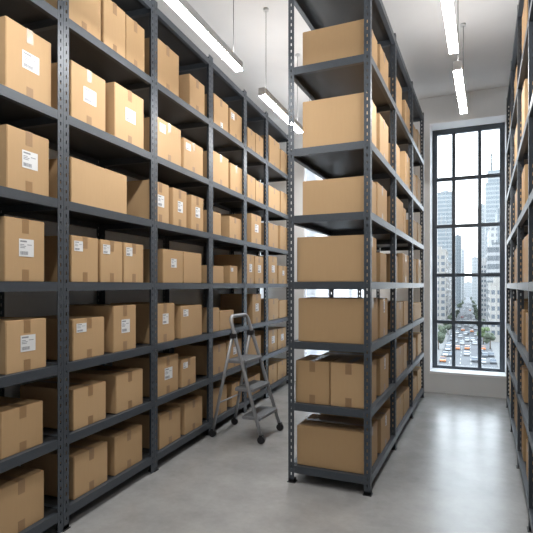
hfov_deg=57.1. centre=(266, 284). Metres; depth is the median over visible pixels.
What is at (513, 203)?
cardboard box
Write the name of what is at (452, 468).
floor
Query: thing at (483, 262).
apartment building
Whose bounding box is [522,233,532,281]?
cardboard box
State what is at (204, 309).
cardboard box
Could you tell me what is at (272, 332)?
cardboard box
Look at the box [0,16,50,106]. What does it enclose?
cardboard box
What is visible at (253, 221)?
cardboard box
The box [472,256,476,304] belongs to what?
glass tower
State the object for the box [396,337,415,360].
cardboard box
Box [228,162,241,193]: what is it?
cardboard box
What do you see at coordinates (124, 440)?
cardboard box
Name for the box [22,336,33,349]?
label
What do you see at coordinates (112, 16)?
cardboard box
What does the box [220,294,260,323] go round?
cardboard box
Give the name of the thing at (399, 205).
cardboard box
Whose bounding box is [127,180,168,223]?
cardboard box
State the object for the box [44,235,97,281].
cardboard box
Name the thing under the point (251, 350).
cardboard box
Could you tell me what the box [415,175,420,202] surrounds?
cardboard box
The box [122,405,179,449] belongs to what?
cardboard box
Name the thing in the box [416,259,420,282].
cardboard box
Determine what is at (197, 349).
cardboard box
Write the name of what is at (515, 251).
cardboard box
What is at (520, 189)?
cardboard box
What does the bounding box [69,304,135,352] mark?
cardboard box
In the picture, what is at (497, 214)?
glass tower
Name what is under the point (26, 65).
label
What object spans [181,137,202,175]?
cardboard box
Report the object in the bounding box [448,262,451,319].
apartment building
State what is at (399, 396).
cardboard box
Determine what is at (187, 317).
cardboard box
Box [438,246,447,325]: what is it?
apartment building
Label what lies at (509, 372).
cardboard box
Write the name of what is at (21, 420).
cardboard box
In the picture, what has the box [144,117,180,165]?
cardboard box
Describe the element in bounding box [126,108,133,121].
print
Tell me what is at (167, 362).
cardboard box
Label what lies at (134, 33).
cardboard box
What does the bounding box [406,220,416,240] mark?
cardboard box
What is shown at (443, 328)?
street tree
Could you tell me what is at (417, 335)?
cardboard box
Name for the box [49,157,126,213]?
cardboard box
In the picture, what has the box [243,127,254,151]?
cardboard box
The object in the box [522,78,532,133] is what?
cardboard box
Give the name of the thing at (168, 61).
cardboard box
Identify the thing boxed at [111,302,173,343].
cardboard box
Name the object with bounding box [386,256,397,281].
cardboard box
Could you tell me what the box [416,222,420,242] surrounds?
cardboard box
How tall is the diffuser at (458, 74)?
0.012 m
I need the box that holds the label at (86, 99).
[85,88,94,102]
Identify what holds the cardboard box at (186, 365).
on the shelving rack at (67, 135)
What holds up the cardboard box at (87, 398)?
on the shelving rack at (67, 135)
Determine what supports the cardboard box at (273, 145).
on the shelving rack at (67, 135)
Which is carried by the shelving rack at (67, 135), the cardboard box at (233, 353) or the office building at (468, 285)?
the cardboard box at (233, 353)
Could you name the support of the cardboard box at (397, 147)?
on the shelving rack at (356, 74)
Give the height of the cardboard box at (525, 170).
0.386 m
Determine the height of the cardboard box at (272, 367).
0.279 m
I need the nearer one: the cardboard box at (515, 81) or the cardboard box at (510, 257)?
the cardboard box at (515, 81)
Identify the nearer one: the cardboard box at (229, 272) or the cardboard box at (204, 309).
the cardboard box at (204, 309)
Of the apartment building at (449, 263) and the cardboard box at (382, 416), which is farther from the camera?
the apartment building at (449, 263)
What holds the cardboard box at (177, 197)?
on the shelving rack at (67, 135)
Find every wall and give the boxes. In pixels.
[4,149,258,465]
[260,86,532,397]
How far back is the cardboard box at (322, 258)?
3.88 m
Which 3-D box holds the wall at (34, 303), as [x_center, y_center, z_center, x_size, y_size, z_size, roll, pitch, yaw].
[-2.066,-0.600,3.092,0.151,4.400,11.250,0,0,19]
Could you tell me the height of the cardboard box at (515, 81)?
0.421 m
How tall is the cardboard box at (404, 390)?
0.251 m
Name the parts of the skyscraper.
crown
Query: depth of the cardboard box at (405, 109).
5.63 m
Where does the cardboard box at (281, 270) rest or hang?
on the shelving rack at (67, 135)
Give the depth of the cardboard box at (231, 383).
5.92 m
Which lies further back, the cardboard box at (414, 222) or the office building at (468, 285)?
the office building at (468, 285)
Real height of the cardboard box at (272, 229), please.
0.355 m
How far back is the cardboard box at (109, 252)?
3.68 m
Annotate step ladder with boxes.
[209,313,283,443]
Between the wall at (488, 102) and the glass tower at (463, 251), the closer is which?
the wall at (488, 102)
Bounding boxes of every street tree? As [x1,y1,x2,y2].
[438,325,446,334]
[438,331,444,349]
[443,324,451,329]
[477,327,489,343]
[483,332,495,348]
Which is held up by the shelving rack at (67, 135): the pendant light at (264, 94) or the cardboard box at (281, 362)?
the cardboard box at (281, 362)
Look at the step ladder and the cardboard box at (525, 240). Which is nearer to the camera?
the cardboard box at (525, 240)
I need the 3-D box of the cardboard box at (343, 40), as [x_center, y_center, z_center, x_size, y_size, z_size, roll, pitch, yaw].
[0.613,-1.905,4.051,0.527,0.291,0.400,0,0,24]
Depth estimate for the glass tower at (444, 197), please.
432.38 m
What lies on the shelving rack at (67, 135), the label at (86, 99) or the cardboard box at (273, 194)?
the cardboard box at (273, 194)
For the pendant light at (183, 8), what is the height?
0.922 m
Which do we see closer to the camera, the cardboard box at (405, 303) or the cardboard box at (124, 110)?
the cardboard box at (124, 110)
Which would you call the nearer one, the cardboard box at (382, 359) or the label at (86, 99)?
the label at (86, 99)
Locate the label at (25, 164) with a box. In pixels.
[24,152,34,167]
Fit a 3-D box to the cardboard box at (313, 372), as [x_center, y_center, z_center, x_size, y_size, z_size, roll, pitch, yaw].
[0.441,0.783,4.105,0.285,0.343,0.361,0,0,24]
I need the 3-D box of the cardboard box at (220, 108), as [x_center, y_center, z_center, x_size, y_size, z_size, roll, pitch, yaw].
[-0.734,-1.935,5.639,0.472,0.351,0.390,0,0,20]
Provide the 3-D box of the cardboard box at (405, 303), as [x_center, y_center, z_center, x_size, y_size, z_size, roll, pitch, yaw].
[1.338,0.321,5.698,0.550,0.273,0.311,0,0,24]
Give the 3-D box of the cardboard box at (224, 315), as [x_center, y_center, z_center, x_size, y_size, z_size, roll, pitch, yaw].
[-0.620,0.406,5.768,0.340,0.217,0.392,0,0,19]
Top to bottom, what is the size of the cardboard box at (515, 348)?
0.291 m
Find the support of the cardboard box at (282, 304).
on the shelving rack at (67, 135)
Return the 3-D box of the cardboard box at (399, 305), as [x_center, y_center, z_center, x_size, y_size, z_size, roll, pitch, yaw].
[1.164,0.319,5.304,0.551,0.276,0.404,0,0,24]
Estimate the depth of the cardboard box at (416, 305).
6.45 m
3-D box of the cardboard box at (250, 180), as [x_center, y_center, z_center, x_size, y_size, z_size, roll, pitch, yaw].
[-0.418,-1.276,6.532,0.471,0.313,0.287,0,0,19]
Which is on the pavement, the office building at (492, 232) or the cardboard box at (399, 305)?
the office building at (492, 232)
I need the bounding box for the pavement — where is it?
[438,306,499,367]
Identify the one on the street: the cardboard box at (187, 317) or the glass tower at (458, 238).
the glass tower at (458, 238)
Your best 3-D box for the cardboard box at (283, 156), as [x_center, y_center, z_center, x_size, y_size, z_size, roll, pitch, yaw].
[0.074,-1.942,7.921,0.471,0.365,0.450,0,0,19]
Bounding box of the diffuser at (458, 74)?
[453,70,466,113]
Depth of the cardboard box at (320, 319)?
3.89 m
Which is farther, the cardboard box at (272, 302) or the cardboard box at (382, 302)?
the cardboard box at (272, 302)
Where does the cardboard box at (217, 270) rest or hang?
on the shelving rack at (67, 135)
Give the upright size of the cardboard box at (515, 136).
0.451 m
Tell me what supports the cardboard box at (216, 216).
on the shelving rack at (67, 135)
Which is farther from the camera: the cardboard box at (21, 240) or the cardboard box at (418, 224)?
the cardboard box at (418, 224)
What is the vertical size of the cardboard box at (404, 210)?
0.299 m
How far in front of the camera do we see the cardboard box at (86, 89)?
3.42 m
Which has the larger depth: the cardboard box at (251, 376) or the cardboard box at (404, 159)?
the cardboard box at (251, 376)
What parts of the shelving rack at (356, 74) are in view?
post, post, shelf, shelf, shelf, shelf, shelf, shelf, shelf, post, shelf, post, post, shelf, shelf, shelf, shelf, shelf, post, shelf, post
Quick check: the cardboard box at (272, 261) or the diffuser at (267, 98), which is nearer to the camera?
the diffuser at (267, 98)
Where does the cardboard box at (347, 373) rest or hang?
on the shelving rack at (356, 74)
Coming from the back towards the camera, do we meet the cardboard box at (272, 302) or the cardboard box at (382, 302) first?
the cardboard box at (272, 302)
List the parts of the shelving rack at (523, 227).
post, post, post, shelf, shelf, shelf, post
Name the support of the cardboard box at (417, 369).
on the shelving rack at (356, 74)
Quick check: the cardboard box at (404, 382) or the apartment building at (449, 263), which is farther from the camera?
the apartment building at (449, 263)
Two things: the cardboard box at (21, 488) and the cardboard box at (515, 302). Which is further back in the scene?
the cardboard box at (515, 302)
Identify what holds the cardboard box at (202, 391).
on the shelving rack at (67, 135)
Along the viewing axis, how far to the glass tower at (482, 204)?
475.92 m
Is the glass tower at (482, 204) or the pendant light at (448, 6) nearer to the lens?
the pendant light at (448, 6)
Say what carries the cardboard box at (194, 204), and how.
on the shelving rack at (67, 135)
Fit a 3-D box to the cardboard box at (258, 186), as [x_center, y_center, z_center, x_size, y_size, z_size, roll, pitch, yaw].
[-0.316,-1.270,6.821,0.471,0.299,0.297,0,0,20]
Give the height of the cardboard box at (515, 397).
0.341 m
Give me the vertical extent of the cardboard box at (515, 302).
0.331 m
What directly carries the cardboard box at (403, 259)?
on the shelving rack at (356, 74)
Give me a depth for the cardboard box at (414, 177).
6.27 m
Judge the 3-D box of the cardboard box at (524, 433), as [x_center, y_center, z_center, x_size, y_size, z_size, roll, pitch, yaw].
[2.379,1.290,4.036,0.481,0.321,0.230,0,0,24]
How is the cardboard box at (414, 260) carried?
on the shelving rack at (356, 74)
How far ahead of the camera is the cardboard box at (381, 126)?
4.26 m
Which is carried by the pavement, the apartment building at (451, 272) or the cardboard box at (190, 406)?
the apartment building at (451, 272)
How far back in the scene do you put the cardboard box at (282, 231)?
7.72 m
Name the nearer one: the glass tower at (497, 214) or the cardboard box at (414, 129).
the cardboard box at (414, 129)
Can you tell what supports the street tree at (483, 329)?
on the street
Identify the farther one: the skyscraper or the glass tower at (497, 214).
the skyscraper
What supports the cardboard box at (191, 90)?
on the shelving rack at (67, 135)
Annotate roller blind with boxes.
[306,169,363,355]
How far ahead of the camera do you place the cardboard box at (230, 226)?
5.83 m
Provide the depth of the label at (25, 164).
2.95 m
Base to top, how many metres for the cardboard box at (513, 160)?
0.361 m
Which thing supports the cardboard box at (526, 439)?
on the shelving rack at (523, 227)
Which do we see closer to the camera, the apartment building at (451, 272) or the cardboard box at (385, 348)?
the cardboard box at (385, 348)
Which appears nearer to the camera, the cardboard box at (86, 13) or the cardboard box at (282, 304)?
the cardboard box at (86, 13)
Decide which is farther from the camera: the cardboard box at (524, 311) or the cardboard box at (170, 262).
the cardboard box at (170, 262)
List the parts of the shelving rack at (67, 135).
post, shelf, shelf, shelf, shelf, shelf, post, shelf, shelf, shelf, shelf, shelf, shelf, post, shelf, post, shelf, shelf, post, shelf, shelf, shelf, shelf, post, shelf, shelf, shelf, shelf, post, post, shelf, shelf, shelf, post, post, shelf, shelf, shelf, post, post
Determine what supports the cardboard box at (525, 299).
on the shelving rack at (523, 227)
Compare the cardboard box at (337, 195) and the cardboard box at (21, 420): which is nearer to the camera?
the cardboard box at (21, 420)
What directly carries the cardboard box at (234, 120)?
on the shelving rack at (67, 135)
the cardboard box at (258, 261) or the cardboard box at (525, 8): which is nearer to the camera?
the cardboard box at (525, 8)
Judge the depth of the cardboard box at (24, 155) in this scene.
2.92 m
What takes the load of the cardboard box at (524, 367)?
on the shelving rack at (523, 227)
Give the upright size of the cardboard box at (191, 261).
0.306 m
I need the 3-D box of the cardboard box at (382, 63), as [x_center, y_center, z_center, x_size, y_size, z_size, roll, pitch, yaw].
[0.806,-1.917,4.500,0.551,0.315,0.398,0,0,24]
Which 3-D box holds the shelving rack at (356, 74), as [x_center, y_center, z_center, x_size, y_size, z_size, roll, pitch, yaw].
[1.212,-0.422,5.486,0.684,4.045,3.606,0,0,24]
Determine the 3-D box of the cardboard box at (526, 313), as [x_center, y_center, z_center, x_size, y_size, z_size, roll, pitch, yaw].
[2.192,0.357,3.616,0.481,0.286,0.270,0,0,24]
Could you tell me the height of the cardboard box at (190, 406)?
0.305 m
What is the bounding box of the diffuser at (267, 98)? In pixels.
[259,94,302,132]
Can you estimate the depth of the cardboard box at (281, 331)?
7.69 m
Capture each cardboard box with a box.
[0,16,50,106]
[0,124,48,195]
[0,216,43,281]
[0,317,45,374]
[0,396,42,459]
[0,466,43,532]
[20,377,105,430]
[21,438,106,499]
[28,315,103,360]
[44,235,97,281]
[45,0,100,40]
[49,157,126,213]
[51,60,104,130]
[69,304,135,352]
[69,365,142,413]
[84,422,141,475]
[98,239,121,281]
[101,0,124,57]
[105,82,143,148]
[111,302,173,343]
[112,353,177,396]
[122,242,142,282]
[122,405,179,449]
[125,14,143,71]
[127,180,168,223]
[143,249,182,282]
[144,38,178,96]
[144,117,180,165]
[161,394,201,434]
[169,187,185,226]
[174,304,201,338]
[174,341,225,374]
[178,355,195,387]
[179,74,204,115]
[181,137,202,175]
[183,251,200,282]
[186,195,202,230]
[187,383,226,417]
[200,337,240,369]
[201,265,222,282]
[202,307,218,332]
[203,151,227,187]
[203,210,220,234]
[205,93,227,131]
[213,379,241,406]
[214,254,253,282]
[219,310,233,330]
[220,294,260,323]
[221,213,260,243]
[221,216,240,239]
[221,334,260,354]
[223,266,236,282]
[225,372,259,397]
[228,108,241,141]
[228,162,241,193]
[239,328,276,352]
[239,362,276,384]
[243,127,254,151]
[243,174,254,199]
[254,256,262,283]
[255,133,262,156]
[255,180,262,203]
[259,256,276,283]
[259,326,285,349]
[260,135,279,168]
[261,222,277,247]
[261,298,277,319]
[263,185,279,210]
[263,358,286,379]
[277,265,286,283]
[278,226,286,249]
[278,300,286,317]
[280,149,286,174]
[280,191,286,214]
[296,355,340,404]
[297,235,375,281]
[297,413,376,473]
[298,297,377,343]
[303,19,376,65]
[303,92,375,147]
[303,176,375,214]
[320,407,389,452]
[322,351,388,395]
[331,357,375,408]
[367,344,402,377]
[374,182,386,220]
[376,113,387,160]
[376,253,385,281]
[377,44,387,86]
[378,298,387,337]
[381,393,402,427]
[386,253,408,282]
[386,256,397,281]
[387,196,402,231]
[387,342,406,370]
[388,77,401,115]
[388,143,399,176]
[388,301,402,329]
[396,301,407,325]
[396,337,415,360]
[396,386,408,415]
[398,332,420,355]
[399,375,416,399]
[400,151,409,188]
[402,100,409,131]
[403,208,405,233]
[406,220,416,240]
[410,124,416,145]
[410,173,415,196]
[410,259,415,282]
[410,302,420,320]
[410,366,420,393]
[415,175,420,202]
[416,129,419,151]
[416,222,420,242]
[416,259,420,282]
[509,160,513,185]
[509,203,513,234]
[509,257,513,282]
[509,338,516,361]
[509,372,513,401]
[510,298,532,326]
[514,67,516,100]
[514,122,520,165]
[514,249,520,282]
[514,301,532,333]
[514,390,520,430]
[515,189,520,222]
[515,348,525,381]
[522,0,527,51]
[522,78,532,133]
[522,164,532,208]
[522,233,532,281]
[522,309,527,345]
[522,365,532,402]
[522,418,527,460]
[526,313,532,350]
[526,439,532,480]
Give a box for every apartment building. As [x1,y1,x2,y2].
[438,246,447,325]
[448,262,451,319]
[451,272,451,312]
[481,258,485,319]
[488,277,499,341]
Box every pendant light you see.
[165,0,242,71]
[258,7,302,132]
[441,0,458,53]
[453,23,466,113]
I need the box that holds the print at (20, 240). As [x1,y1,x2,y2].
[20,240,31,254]
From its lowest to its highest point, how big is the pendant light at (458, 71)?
0.922 m
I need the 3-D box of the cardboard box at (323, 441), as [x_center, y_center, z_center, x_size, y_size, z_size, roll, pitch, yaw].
[0.591,1.300,4.061,0.575,0.320,0.400,0,0,24]
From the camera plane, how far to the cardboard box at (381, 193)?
4.26 m
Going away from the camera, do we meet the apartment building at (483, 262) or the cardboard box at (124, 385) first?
the cardboard box at (124, 385)
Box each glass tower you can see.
[438,191,451,271]
[456,234,461,308]
[462,248,464,303]
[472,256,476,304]
[477,203,484,308]
[495,206,499,241]
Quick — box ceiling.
[155,0,518,120]
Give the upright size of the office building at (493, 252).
46.200 m
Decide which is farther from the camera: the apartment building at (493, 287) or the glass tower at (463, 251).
the glass tower at (463, 251)
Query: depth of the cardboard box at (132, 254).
3.95 m
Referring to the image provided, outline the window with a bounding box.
[432,122,504,371]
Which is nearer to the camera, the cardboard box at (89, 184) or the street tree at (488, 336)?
the cardboard box at (89, 184)
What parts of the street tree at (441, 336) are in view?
crown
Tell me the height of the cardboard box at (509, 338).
0.271 m
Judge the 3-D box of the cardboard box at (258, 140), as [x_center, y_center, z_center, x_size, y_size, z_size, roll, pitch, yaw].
[-0.316,-1.907,6.819,0.471,0.294,0.301,0,0,19]
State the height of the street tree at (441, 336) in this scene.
7.543 m
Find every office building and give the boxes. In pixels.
[465,281,471,296]
[486,242,499,331]
[487,226,497,246]
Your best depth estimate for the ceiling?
5.66 m
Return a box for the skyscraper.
[485,145,499,257]
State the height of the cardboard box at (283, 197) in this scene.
0.352 m
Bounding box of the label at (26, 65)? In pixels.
[24,52,36,69]
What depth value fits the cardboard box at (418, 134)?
6.65 m
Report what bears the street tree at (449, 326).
on the pavement
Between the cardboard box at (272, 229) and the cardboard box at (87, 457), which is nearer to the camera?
the cardboard box at (87, 457)
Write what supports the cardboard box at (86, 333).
on the shelving rack at (67, 135)
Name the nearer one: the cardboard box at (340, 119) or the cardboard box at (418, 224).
the cardboard box at (340, 119)
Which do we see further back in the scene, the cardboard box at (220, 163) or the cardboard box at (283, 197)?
the cardboard box at (283, 197)
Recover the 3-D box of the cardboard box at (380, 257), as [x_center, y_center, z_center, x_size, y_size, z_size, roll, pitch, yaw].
[0.786,-0.153,4.458,0.550,0.256,0.286,0,0,24]
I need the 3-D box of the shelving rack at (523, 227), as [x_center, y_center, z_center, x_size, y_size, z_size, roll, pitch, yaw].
[2.480,-0.422,4.188,0.616,4.045,4.686,0,0,24]
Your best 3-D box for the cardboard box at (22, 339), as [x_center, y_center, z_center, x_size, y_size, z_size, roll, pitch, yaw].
[-1.660,0.361,3.024,0.472,0.308,0.306,0,0,19]
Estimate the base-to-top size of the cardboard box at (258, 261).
0.371 m
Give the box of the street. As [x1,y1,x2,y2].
[438,296,497,367]
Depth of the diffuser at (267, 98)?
5.28 m
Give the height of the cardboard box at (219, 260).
0.376 m
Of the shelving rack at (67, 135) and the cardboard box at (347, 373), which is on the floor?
the shelving rack at (67, 135)
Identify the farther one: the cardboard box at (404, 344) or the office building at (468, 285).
the office building at (468, 285)
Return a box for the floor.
[42,380,531,532]
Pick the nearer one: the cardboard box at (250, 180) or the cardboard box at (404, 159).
the cardboard box at (404, 159)
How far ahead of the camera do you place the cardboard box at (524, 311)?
4.04 m
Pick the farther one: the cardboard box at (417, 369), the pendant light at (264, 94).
the cardboard box at (417, 369)
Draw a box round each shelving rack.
[0,0,287,532]
[287,0,423,496]
[506,0,532,532]
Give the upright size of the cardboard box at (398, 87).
0.365 m

